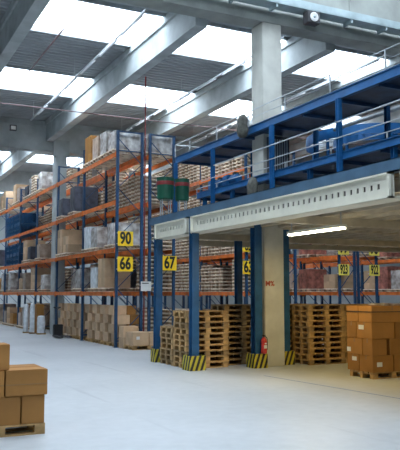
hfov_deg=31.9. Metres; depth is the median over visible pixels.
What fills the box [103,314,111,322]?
cardboard box
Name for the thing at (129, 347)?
wooden pallet
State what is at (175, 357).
wooden pallet
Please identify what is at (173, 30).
ceiling beam
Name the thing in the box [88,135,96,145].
cardboard box
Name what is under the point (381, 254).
load
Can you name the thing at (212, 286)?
wooden pallet
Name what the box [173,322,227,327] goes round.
wooden pallet
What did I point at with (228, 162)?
wooden pallet
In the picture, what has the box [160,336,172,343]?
wooden pallet
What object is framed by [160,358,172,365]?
wooden pallet
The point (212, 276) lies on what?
wooden pallet
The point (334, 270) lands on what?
wall
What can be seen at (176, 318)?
wooden pallet
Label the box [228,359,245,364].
wooden pallet
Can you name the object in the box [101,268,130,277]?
cardboard box
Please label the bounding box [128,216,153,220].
wooden pallet
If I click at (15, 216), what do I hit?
crate
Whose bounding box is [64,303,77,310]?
cardboard box
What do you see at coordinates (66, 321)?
cardboard box
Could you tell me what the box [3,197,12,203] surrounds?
cardboard box
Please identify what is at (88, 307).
cardboard box
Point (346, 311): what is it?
strap
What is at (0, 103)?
rod
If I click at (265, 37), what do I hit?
concrete column
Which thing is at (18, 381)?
cardboard box
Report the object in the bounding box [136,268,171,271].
wooden pallet
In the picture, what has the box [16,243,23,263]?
crate
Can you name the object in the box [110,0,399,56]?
ceiling beam
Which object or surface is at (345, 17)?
trim
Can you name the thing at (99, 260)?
cardboard box
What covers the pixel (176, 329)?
wooden pallet
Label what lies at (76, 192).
load
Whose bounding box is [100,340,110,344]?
wooden pallet
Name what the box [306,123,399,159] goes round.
conveyor
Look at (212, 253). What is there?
wooden pallet
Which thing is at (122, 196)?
wooden pallet
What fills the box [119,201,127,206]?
wooden pallet
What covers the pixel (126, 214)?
wooden pallet
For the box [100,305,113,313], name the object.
cardboard box
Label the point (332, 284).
cardboard box
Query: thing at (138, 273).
wooden pallet
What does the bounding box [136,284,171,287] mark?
wooden pallet
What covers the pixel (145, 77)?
sprinkler riser
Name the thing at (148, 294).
rack
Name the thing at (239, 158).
wooden pallet
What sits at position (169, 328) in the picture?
wooden pallet
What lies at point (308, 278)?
load
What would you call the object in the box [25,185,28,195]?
load
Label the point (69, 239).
cardboard box
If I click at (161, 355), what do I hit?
wooden pallet
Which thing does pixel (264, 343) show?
fire extinguisher
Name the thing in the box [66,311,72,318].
cardboard box
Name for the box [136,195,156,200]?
wooden pallet
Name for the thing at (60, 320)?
cardboard box
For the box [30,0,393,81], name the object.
window
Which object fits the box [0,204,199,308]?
wall
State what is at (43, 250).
load
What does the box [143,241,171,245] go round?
wooden pallet
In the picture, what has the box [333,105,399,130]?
pipe
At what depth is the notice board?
25.01 m
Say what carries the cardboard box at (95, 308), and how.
on the cardboard box at (98, 317)
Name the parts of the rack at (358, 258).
upright frame, upright frame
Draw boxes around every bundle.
[236,114,247,137]
[247,177,257,193]
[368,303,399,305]
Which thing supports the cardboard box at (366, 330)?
on the cardboard box at (371, 347)
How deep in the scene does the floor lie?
11.88 m
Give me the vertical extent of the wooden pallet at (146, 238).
0.144 m
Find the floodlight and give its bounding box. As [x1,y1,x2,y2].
[10,124,16,130]
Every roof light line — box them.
[30,6,146,120]
[124,35,285,130]
[190,55,383,142]
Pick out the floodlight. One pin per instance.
(12, 127)
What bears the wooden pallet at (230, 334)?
on the wooden pallet at (232, 339)
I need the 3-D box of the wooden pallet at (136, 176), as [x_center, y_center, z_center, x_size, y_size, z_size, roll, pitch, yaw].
[-2.082,-1.758,27.222,1.200,0.144,0.800,3,-6,-26]
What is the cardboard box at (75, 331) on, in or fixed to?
on the wooden pallet
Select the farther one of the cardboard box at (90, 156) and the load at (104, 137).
the cardboard box at (90, 156)
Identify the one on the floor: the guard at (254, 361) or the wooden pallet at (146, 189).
the guard at (254, 361)
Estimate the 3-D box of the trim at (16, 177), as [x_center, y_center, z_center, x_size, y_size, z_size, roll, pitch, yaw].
[-10.072,-2.749,47.662,38.000,1.390,0.560,3,-6,-26]
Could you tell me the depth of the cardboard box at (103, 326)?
25.89 m
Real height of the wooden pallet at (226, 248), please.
0.144 m
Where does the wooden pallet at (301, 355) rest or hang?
on the wooden pallet at (304, 360)
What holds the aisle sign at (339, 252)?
attached to the rack at (338, 257)
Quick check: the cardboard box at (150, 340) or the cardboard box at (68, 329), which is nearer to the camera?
the cardboard box at (150, 340)
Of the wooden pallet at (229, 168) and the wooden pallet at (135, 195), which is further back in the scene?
the wooden pallet at (229, 168)
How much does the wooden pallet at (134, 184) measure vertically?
0.144 m
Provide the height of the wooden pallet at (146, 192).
0.144 m
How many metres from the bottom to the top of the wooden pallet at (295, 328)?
0.144 m
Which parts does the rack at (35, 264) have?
upright frame, upright frame, upright frame, upright frame, upright frame, upright frame, upright frame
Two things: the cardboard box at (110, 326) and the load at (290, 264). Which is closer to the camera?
the cardboard box at (110, 326)
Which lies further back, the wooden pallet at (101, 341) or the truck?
the truck
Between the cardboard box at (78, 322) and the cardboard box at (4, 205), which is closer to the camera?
the cardboard box at (78, 322)
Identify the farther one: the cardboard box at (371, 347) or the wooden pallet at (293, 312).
the wooden pallet at (293, 312)
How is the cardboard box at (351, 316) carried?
on the cardboard box at (351, 325)
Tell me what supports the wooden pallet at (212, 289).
on the rack at (221, 258)
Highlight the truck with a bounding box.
[52,307,71,337]
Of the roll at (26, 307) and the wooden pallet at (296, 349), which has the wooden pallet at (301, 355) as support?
the wooden pallet at (296, 349)
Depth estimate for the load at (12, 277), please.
40.97 m
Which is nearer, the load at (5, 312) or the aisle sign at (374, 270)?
the aisle sign at (374, 270)
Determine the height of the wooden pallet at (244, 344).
0.144 m
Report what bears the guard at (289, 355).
on the floor
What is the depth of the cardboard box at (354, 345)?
16.02 m
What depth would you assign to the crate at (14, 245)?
40.46 m
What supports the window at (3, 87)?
attached to the ceiling
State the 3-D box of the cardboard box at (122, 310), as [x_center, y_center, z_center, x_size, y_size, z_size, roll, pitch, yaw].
[-2.993,3.087,25.384,0.492,0.321,0.552,3,-6,-26]
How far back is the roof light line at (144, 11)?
22.13 m
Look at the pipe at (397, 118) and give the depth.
15.90 m
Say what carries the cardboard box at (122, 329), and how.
on the cardboard box at (121, 339)
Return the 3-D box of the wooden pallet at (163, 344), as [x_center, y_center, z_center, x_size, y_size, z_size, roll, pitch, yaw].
[-0.363,3.251,19.035,1.200,0.144,0.800,3,-6,-26]
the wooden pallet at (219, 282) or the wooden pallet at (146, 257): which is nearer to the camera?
the wooden pallet at (146, 257)
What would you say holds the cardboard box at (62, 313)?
on the cardboard box at (60, 320)
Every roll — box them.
[22,304,28,332]
[29,303,34,333]
[36,316,45,334]
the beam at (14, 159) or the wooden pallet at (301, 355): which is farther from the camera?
the beam at (14, 159)
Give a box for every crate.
[6,246,22,266]
[7,217,23,238]
[9,245,12,265]
[10,216,26,237]
[13,214,29,236]
[13,244,28,265]
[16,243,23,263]
[17,213,35,235]
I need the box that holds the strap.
[346,311,399,311]
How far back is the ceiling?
26.48 m
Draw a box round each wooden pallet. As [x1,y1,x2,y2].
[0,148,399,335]
[0,422,44,437]
[85,337,94,341]
[92,339,99,343]
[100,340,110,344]
[103,210,132,216]
[111,208,143,213]
[112,179,127,184]
[119,193,127,199]
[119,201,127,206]
[119,204,151,211]
[121,166,139,172]
[124,344,152,349]
[128,175,139,181]
[128,179,136,184]
[128,183,136,188]
[128,187,136,192]
[128,190,136,195]
[128,194,136,199]
[128,202,161,208]
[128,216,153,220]
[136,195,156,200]
[136,260,153,263]
[136,264,153,267]
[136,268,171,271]
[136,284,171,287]
[136,288,171,291]
[136,309,171,313]
[136,313,171,317]
[136,321,171,325]
[136,325,166,329]
[137,175,160,181]
[137,179,156,185]
[137,183,156,189]
[137,187,156,192]
[137,191,156,196]
[137,199,171,205]
[137,256,153,259]
[137,272,171,275]
[137,276,171,279]
[137,280,171,283]
[143,237,171,241]
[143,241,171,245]
[143,245,171,250]
[144,317,171,321]
[159,352,172,359]
[160,325,173,331]
[160,331,173,337]
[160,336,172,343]
[160,347,172,354]
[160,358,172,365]
[161,342,172,348]
[173,310,226,316]
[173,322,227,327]
[173,333,227,339]
[173,338,227,345]
[173,344,227,351]
[173,349,227,356]
[173,353,227,361]
[173,360,227,367]
[174,316,227,322]
[174,327,228,333]
[211,248,220,251]
[211,252,220,255]
[211,268,232,271]
[211,271,232,274]
[211,275,231,277]
[211,278,232,281]
[211,281,231,284]
[211,285,232,287]
[211,288,231,291]
[211,304,250,309]
[221,160,231,166]
[221,164,231,169]
[221,167,249,174]
[221,247,231,250]
[221,250,249,254]
[224,310,250,315]
[228,315,250,320]
[228,321,250,326]
[228,331,250,337]
[228,337,250,342]
[228,342,250,348]
[228,348,250,353]
[228,351,245,359]
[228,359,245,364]
[229,326,250,331]
[232,156,249,162]
[232,160,249,166]
[232,164,249,171]
[291,310,344,315]
[292,304,344,309]
[292,320,344,326]
[292,325,345,331]
[292,336,345,342]
[293,315,345,320]
[293,331,345,337]
[293,341,345,348]
[293,346,345,353]
[295,352,344,359]
[295,357,345,364]
[329,304,367,309]
[350,369,399,378]
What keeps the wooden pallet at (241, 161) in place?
on the wooden pallet at (239, 165)
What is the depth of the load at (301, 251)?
31.90 m
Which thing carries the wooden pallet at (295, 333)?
on the wooden pallet at (294, 338)
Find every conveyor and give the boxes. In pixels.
[196,128,399,204]
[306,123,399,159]
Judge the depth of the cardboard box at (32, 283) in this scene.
35.66 m
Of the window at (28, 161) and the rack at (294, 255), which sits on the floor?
the rack at (294, 255)
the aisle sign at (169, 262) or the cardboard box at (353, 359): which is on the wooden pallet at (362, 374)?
the cardboard box at (353, 359)
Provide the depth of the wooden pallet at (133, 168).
29.03 m
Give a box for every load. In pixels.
[0,249,6,265]
[0,303,15,320]
[1,273,7,289]
[4,311,6,322]
[8,273,22,289]
[17,187,36,201]
[18,312,21,325]
[23,272,30,288]
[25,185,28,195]
[27,246,44,259]
[28,308,48,326]
[29,179,31,193]
[37,244,50,257]
[38,171,52,188]
[41,274,64,288]
[58,198,69,215]
[70,186,97,211]
[71,269,74,288]
[75,269,90,287]
[84,226,100,248]
[90,267,97,287]
[91,227,106,247]
[92,135,120,159]
[92,169,96,176]
[100,131,112,154]
[107,222,139,244]
[108,130,140,150]
[130,270,136,287]
[144,134,171,153]
[289,262,292,287]
[299,244,325,254]
[299,269,326,288]
[326,250,336,254]
[350,271,363,288]
[378,252,399,256]
[378,266,399,288]
[391,270,399,288]
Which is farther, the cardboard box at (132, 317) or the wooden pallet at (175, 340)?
the cardboard box at (132, 317)
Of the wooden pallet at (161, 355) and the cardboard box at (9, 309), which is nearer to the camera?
the wooden pallet at (161, 355)
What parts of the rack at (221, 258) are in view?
upright frame, upright frame, upright frame, upright frame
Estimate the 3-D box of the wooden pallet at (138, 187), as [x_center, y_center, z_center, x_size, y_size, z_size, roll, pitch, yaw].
[-1.659,-1.411,26.317,1.200,0.144,0.800,3,-6,-26]
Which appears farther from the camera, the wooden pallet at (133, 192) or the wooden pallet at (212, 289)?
the wooden pallet at (212, 289)
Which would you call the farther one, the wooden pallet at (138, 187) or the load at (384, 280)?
the load at (384, 280)
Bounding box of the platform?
[150,156,399,355]
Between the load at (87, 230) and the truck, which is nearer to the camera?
the load at (87, 230)
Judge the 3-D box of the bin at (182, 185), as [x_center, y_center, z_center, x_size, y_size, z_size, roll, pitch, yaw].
[-0.534,-0.726,20.812,0.444,1.270,0.437,3,-6,-26]
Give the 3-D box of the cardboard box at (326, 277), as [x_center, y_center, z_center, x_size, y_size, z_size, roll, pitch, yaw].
[5.921,2.316,30.532,1.012,0.298,0.380,3,-6,-26]
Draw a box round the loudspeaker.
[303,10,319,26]
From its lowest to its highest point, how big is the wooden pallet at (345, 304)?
0.144 m
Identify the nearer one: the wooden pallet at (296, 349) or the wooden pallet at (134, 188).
the wooden pallet at (296, 349)
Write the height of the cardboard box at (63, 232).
0.358 m
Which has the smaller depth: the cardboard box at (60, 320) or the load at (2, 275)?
the cardboard box at (60, 320)
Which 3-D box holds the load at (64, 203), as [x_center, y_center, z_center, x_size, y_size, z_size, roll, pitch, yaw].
[-5.847,-0.772,31.868,1.070,0.808,0.767,3,-6,-26]
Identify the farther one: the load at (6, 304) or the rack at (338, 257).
the load at (6, 304)
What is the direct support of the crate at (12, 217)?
on the rack at (35, 264)
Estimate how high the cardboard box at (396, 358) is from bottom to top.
0.365 m
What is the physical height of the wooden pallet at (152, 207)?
0.144 m
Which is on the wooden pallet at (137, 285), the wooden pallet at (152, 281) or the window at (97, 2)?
the wooden pallet at (152, 281)
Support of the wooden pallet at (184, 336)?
on the wooden pallet at (175, 340)
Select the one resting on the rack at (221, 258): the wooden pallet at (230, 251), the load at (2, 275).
the wooden pallet at (230, 251)
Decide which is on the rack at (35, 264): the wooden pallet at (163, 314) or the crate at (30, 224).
the crate at (30, 224)
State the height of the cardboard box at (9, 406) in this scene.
0.373 m
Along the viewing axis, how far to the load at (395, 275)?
33.04 m
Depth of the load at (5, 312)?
41.63 m
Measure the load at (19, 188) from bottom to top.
0.807 m
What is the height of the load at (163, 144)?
0.706 m
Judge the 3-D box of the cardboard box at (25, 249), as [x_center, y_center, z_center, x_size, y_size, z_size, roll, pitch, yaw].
[-8.994,1.393,37.991,1.012,0.358,0.772,3,-6,-26]
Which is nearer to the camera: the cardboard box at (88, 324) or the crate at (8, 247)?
the cardboard box at (88, 324)
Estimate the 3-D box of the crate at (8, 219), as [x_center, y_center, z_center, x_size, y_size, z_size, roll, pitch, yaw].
[-11.188,0.207,42.569,0.900,1.220,0.800,3,-6,-26]
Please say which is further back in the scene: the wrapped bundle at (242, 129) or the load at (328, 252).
the load at (328, 252)
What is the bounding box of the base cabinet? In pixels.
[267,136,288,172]
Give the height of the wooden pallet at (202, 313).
0.144 m
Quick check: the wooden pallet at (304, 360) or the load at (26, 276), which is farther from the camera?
the load at (26, 276)
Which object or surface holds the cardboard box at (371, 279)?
on the cardboard box at (372, 285)
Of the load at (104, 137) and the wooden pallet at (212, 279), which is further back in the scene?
the wooden pallet at (212, 279)
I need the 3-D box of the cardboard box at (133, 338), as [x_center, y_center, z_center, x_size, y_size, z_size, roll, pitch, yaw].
[-2.146,3.854,23.802,0.552,0.438,0.735,3,-6,-26]
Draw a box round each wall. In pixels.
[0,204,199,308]
[203,243,399,308]
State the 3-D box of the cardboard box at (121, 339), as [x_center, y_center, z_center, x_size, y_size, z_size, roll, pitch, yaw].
[-2.490,4.083,24.327,0.542,0.376,0.472,3,-6,-26]
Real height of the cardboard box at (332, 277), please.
0.298 m
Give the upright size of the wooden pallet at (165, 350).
0.144 m
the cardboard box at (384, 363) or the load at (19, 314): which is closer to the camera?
the cardboard box at (384, 363)
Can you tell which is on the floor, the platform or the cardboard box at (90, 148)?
the platform
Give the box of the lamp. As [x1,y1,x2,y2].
[287,212,346,235]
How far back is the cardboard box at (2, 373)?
9.30 m
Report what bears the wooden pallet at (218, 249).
on the wooden pallet at (212, 253)
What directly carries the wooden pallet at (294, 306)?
on the wooden pallet at (293, 312)
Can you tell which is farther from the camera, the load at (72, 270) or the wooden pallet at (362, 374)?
the load at (72, 270)
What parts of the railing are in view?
leg, leg, leg, leg, guard rail, leg, leg, leg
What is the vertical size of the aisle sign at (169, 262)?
0.520 m
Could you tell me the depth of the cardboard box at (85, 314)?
28.35 m
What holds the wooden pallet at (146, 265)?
on the wooden pallet at (137, 269)
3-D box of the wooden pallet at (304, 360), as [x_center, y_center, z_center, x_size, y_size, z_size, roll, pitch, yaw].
[3.255,3.693,19.108,1.200,0.144,0.800,3,-6,-27]
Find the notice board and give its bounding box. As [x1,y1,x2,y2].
[139,281,150,290]
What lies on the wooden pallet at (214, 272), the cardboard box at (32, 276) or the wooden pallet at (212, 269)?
the wooden pallet at (212, 269)
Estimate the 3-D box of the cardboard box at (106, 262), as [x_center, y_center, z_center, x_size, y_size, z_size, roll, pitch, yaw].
[-3.135,1.437,26.157,1.012,0.358,0.380,3,-6,-26]
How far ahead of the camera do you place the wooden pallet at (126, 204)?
27.87 m
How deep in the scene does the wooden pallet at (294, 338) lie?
18.95 m
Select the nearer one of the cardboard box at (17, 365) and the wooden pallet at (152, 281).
the cardboard box at (17, 365)
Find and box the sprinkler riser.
[143,77,145,331]
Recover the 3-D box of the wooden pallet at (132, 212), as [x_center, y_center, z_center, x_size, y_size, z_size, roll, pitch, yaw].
[-2.941,-0.590,28.801,1.200,0.144,0.800,3,-6,-26]
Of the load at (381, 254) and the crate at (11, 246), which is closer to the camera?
the load at (381, 254)
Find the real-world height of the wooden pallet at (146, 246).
0.144 m
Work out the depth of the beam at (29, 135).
32.86 m
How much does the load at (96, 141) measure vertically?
0.909 m
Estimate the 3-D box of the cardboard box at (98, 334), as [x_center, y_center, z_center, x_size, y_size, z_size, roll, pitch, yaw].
[-3.688,4.193,26.680,0.492,0.321,0.552,3,-6,-26]
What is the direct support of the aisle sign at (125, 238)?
attached to the rack at (35, 264)
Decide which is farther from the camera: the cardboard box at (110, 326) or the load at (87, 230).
the load at (87, 230)
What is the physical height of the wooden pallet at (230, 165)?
0.144 m
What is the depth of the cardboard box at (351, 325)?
16.16 m
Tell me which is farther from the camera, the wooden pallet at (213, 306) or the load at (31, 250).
the load at (31, 250)
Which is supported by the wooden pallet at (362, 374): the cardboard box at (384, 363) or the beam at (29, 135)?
the cardboard box at (384, 363)
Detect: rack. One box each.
[0,130,143,347]
[24,133,175,331]
[90,155,250,309]
[188,152,296,308]
[209,245,356,308]
[289,249,399,303]
[292,251,378,313]
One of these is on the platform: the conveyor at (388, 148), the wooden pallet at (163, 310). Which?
the conveyor at (388, 148)
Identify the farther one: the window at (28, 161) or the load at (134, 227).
the window at (28, 161)
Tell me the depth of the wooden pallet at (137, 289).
25.97 m
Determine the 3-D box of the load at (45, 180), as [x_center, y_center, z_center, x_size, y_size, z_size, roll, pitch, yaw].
[-7.629,-2.218,35.607,1.070,0.909,0.767,3,-6,-26]
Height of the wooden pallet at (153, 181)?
0.144 m
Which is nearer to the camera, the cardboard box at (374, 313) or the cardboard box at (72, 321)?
the cardboard box at (374, 313)
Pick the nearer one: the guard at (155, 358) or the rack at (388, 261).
the guard at (155, 358)
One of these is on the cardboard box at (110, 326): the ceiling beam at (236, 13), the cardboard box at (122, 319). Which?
the cardboard box at (122, 319)
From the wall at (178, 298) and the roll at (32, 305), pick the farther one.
the wall at (178, 298)
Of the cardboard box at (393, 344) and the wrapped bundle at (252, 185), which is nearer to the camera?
the cardboard box at (393, 344)
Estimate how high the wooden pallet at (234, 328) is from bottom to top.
0.144 m
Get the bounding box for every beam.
[45,12,206,141]
[130,36,334,134]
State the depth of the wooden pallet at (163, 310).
25.83 m
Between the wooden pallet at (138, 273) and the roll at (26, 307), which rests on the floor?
the roll at (26, 307)
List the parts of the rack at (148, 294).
upright frame, upright frame, upright frame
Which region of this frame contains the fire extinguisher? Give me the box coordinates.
[261,335,267,353]
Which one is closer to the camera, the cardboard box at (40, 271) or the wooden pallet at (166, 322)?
the wooden pallet at (166, 322)
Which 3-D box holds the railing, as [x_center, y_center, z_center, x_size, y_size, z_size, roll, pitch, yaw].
[3.223,-1.919,16.173,1.530,2.748,15.618,3,-6,-26]
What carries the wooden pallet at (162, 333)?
on the wooden pallet at (163, 338)
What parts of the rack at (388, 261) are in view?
upright frame, upright frame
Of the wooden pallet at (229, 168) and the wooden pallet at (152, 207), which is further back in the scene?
the wooden pallet at (229, 168)
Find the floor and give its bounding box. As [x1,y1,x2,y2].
[0,324,399,449]
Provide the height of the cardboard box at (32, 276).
0.358 m
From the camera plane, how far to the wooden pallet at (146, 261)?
25.58 m
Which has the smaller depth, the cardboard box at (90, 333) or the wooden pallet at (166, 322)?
the wooden pallet at (166, 322)
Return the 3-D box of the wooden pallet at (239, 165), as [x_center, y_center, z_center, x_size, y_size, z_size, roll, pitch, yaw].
[2.049,-2.347,28.814,1.200,0.144,0.800,3,-6,-26]
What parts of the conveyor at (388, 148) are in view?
leg, leg, leg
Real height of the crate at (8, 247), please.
1.220 m
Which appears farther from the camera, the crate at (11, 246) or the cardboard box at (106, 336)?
the crate at (11, 246)
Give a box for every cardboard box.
[0,342,9,369]
[0,370,4,396]
[0,396,20,425]
[3,191,12,197]
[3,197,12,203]
[3,203,19,208]
[3,366,47,396]
[7,307,23,312]
[9,364,38,367]
[10,313,16,318]
[10,318,16,323]
[13,184,27,191]
[20,395,44,423]
[23,240,45,246]
[23,247,27,253]
[31,268,50,274]
[31,275,40,281]
[31,282,40,288]
[35,304,43,332]
[58,303,63,310]
[58,318,63,324]
[60,229,81,237]
[60,311,65,317]
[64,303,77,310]
[64,318,69,325]
[65,244,81,252]
[66,236,81,244]
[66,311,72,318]
[66,326,71,333]
[70,304,76,311]
[70,319,75,326]
[72,312,78,319]
[72,327,78,334]
[76,320,86,327]
[77,304,84,311]
[79,312,87,319]
[85,304,98,312]
[85,321,94,329]
[87,313,94,321]
[87,329,94,337]
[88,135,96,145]
[88,144,92,153]
[88,153,111,163]
[92,305,99,313]
[92,322,102,330]
[95,313,102,321]
[95,331,102,339]
[98,259,101,268]
[98,278,100,287]
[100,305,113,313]
[100,323,110,331]
[101,258,114,267]
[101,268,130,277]
[101,278,130,287]
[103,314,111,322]
[103,332,110,340]
[108,306,126,314]
[108,324,125,332]
[111,315,129,323]
[111,333,118,342]
[119,326,137,337]
[119,337,137,348]
[122,305,135,314]
[125,331,148,345]
[130,315,138,323]
[148,331,152,344]
[324,274,328,281]
[324,281,328,287]
[329,274,352,280]
[329,281,352,287]
[346,305,375,321]
[347,321,356,337]
[347,337,363,354]
[347,353,359,370]
[356,322,394,338]
[358,306,399,322]
[359,355,392,372]
[363,339,386,355]
[364,283,369,288]
[369,277,374,282]
[369,283,374,288]
[386,338,399,354]
[393,355,399,370]
[394,322,399,337]
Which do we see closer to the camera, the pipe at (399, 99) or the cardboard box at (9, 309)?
the pipe at (399, 99)
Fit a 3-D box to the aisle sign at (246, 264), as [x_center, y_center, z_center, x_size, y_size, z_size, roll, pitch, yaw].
[1.874,1.676,27.591,0.570,0.520,0.098,3,-6,-26]
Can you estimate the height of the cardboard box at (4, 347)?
0.345 m
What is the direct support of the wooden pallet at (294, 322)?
on the wooden pallet at (295, 328)
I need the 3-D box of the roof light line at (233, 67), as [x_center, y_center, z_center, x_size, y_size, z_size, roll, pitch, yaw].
[-0.689,-5.125,26.470,0.060,0.780,14.100,3,-6,-26]
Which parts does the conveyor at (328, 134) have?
leg, rail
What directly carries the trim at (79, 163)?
attached to the ceiling
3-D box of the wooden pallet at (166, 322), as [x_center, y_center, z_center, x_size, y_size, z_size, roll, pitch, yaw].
[-1.667,3.621,25.834,1.200,0.144,0.800,3,-6,-26]
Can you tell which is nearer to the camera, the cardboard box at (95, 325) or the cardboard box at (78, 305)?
the cardboard box at (95, 325)
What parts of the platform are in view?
post, fascia panel, post, post, post, fascia panel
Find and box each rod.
[0,103,360,144]
[28,27,64,72]
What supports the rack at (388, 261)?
on the floor
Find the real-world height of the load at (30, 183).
0.909 m
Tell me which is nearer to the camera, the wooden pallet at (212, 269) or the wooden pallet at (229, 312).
the wooden pallet at (229, 312)
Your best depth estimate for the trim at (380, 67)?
27.07 m
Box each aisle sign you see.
[116,256,132,271]
[117,231,132,245]
[163,256,176,269]
[242,247,249,251]
[242,261,249,273]
[337,245,348,254]
[337,264,348,274]
[367,246,378,255]
[368,265,379,275]
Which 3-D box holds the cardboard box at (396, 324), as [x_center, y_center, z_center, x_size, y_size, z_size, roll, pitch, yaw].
[4.534,2.413,16.182,0.534,0.365,0.535,3,-6,-26]
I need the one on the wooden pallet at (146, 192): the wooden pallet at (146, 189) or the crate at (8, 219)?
the wooden pallet at (146, 189)
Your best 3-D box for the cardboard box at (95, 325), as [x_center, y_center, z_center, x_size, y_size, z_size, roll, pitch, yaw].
[-3.840,3.899,27.015,0.492,0.321,0.552,3,-6,-26]
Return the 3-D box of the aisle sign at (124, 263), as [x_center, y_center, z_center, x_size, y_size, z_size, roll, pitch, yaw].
[-2.668,1.383,24.788,0.585,0.520,0.098,3,-6,-26]
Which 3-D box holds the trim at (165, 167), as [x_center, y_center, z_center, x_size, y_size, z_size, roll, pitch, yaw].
[-2.782,-3.392,43.380,0.480,0.940,13.800,3,-6,-26]
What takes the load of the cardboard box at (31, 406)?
on the wooden pallet at (38, 428)
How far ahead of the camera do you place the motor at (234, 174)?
19.64 m
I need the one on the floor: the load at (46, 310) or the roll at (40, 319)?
the roll at (40, 319)
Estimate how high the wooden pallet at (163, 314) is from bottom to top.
0.144 m
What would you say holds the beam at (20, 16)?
attached to the ceiling
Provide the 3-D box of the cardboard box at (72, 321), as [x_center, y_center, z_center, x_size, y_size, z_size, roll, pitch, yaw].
[-5.207,4.165,29.750,0.492,0.321,0.552,3,-6,-26]
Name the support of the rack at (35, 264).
on the floor
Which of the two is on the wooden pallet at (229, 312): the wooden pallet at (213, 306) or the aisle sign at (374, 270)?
the wooden pallet at (213, 306)
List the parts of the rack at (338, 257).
upright frame, upright frame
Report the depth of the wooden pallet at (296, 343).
18.92 m
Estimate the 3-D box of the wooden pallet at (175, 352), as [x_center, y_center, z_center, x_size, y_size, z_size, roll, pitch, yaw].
[0.020,3.317,18.226,1.200,0.144,0.800,3,-6,-26]
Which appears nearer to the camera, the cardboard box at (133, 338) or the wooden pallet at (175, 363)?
the wooden pallet at (175, 363)
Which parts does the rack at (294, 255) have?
upright frame, upright frame, upright frame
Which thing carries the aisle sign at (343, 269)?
attached to the rack at (338, 257)
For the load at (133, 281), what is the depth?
26.52 m
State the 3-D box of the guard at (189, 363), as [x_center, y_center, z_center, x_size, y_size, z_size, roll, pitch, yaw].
[-0.150,3.417,17.381,0.440,0.360,0.440,3,-6,-26]
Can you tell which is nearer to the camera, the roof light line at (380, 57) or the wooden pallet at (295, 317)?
the wooden pallet at (295, 317)
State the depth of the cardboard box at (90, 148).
27.96 m
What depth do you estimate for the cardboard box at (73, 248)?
30.40 m
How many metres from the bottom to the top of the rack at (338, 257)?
7.740 m
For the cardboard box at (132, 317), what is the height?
0.321 m
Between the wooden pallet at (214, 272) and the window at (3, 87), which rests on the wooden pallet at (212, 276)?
the wooden pallet at (214, 272)
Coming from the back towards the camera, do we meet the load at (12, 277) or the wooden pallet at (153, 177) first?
the load at (12, 277)
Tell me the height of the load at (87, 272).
0.807 m
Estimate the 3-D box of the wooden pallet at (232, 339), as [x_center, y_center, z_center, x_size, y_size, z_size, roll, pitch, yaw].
[1.010,3.120,19.181,1.200,0.144,0.800,3,-6,-26]
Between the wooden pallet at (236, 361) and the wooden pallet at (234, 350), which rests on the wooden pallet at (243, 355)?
the wooden pallet at (234, 350)
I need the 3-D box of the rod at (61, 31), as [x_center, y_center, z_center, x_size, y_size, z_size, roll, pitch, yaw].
[-4.924,-5.479,22.199,0.048,0.048,4.600,3,-6,-26]
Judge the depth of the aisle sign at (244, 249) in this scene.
27.58 m
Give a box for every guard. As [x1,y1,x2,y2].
[151,348,159,362]
[182,354,205,370]
[246,353,267,368]
[285,350,294,364]
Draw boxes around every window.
[0,64,362,129]
[0,150,147,165]
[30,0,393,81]
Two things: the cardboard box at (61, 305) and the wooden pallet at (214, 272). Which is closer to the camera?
the wooden pallet at (214, 272)
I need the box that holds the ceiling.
[0,0,399,198]
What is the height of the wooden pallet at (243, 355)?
0.144 m
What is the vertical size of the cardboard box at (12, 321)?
0.298 m
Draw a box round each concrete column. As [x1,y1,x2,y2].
[50,140,69,333]
[251,22,284,366]
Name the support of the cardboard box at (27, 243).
on the cardboard box
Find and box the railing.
[174,43,399,211]
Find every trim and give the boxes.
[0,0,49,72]
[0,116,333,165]
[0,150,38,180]
[0,171,196,196]
[67,158,82,168]
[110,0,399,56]
[129,162,171,175]
[206,56,399,143]
[228,0,399,35]
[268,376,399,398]
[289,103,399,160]
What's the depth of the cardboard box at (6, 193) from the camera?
43.33 m
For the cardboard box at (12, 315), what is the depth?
39.87 m
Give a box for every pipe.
[201,118,399,181]
[213,99,399,165]
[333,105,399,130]
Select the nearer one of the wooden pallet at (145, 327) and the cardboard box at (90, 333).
the wooden pallet at (145, 327)

